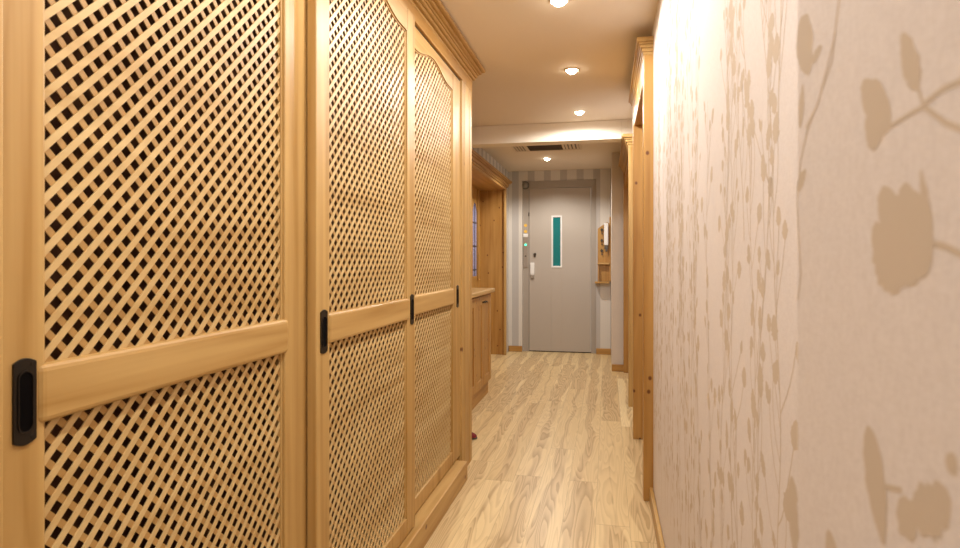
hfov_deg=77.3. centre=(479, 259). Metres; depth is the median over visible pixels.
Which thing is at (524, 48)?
ceiling
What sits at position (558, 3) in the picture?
recessed light
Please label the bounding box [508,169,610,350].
wall
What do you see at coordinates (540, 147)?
grille
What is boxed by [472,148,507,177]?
wall
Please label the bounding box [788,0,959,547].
wall
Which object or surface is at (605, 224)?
brush
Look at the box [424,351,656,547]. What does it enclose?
floor
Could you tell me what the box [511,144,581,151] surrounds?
ceiling vent
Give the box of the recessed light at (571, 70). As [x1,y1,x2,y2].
[564,67,578,73]
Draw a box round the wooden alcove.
[472,149,511,354]
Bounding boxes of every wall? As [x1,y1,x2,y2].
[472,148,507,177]
[507,188,507,351]
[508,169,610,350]
[611,152,622,365]
[652,0,797,547]
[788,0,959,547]
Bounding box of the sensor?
[522,181,528,188]
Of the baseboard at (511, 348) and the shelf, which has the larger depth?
the baseboard at (511, 348)
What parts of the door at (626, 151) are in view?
casing post, crown moulding, casing post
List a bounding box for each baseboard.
[509,346,521,351]
[596,348,610,354]
[612,364,622,371]
[649,487,664,547]
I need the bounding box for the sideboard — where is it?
[472,288,494,409]
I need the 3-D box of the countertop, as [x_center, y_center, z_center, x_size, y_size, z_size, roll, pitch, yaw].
[-0.289,0.275,4.881,0.587,0.039,1.370,0,0,12]
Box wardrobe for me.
[0,0,484,547]
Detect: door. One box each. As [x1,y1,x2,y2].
[523,180,595,352]
[619,133,632,406]
[628,36,653,500]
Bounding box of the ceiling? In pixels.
[440,0,657,171]
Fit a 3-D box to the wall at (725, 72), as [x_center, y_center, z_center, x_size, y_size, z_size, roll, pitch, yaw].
[0.765,0.004,1.622,0.375,2.393,2.850,0,0,12]
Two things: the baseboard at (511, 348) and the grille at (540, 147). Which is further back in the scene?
the baseboard at (511, 348)
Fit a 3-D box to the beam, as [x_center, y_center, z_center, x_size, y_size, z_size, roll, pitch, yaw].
[0.409,-1.083,5.208,1.844,0.156,0.160,0,0,12]
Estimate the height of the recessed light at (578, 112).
0.025 m
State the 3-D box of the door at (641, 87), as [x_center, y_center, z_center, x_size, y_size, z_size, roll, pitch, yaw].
[1.024,0.049,3.522,0.256,2.302,1.196,0,0,12]
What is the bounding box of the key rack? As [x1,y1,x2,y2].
[595,217,610,283]
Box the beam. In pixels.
[472,119,632,147]
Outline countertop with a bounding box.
[472,288,494,297]
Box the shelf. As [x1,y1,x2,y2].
[595,281,608,283]
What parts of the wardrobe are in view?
sliding door, recessed handle, sliding door, lattice panel, lattice panel, rail, recessed handle, sliding door, lattice panel, lattice panel, rail, arched head rail, recessed handle, sliding door, lattice panel, lattice panel, arched head rail, rail, crown moulding, recessed handle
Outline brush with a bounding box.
[604,223,607,251]
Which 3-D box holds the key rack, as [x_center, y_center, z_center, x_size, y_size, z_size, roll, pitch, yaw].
[1.552,-0.127,7.580,0.198,0.844,0.124,0,0,12]
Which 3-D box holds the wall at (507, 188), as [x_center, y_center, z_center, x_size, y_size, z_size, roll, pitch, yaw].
[0.184,0.100,7.834,0.345,2.200,0.194,0,0,12]
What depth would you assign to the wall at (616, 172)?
6.48 m
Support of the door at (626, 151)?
attached to the lintel
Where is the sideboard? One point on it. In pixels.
(481, 298)
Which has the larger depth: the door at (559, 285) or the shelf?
the door at (559, 285)
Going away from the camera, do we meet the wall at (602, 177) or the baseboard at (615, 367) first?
the baseboard at (615, 367)
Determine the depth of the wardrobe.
1.55 m
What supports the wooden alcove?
on the floor
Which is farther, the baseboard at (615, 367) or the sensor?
the sensor
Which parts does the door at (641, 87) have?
casing post, crown moulding, casing post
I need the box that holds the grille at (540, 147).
[527,145,562,150]
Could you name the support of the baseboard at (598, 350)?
attached to the wall at (602, 177)
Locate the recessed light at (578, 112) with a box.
[574,110,585,114]
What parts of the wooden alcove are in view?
leaded glass pane, panel, panel, crown moulding, post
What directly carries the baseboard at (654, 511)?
attached to the wall at (725, 72)
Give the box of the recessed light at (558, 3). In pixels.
[549,0,568,6]

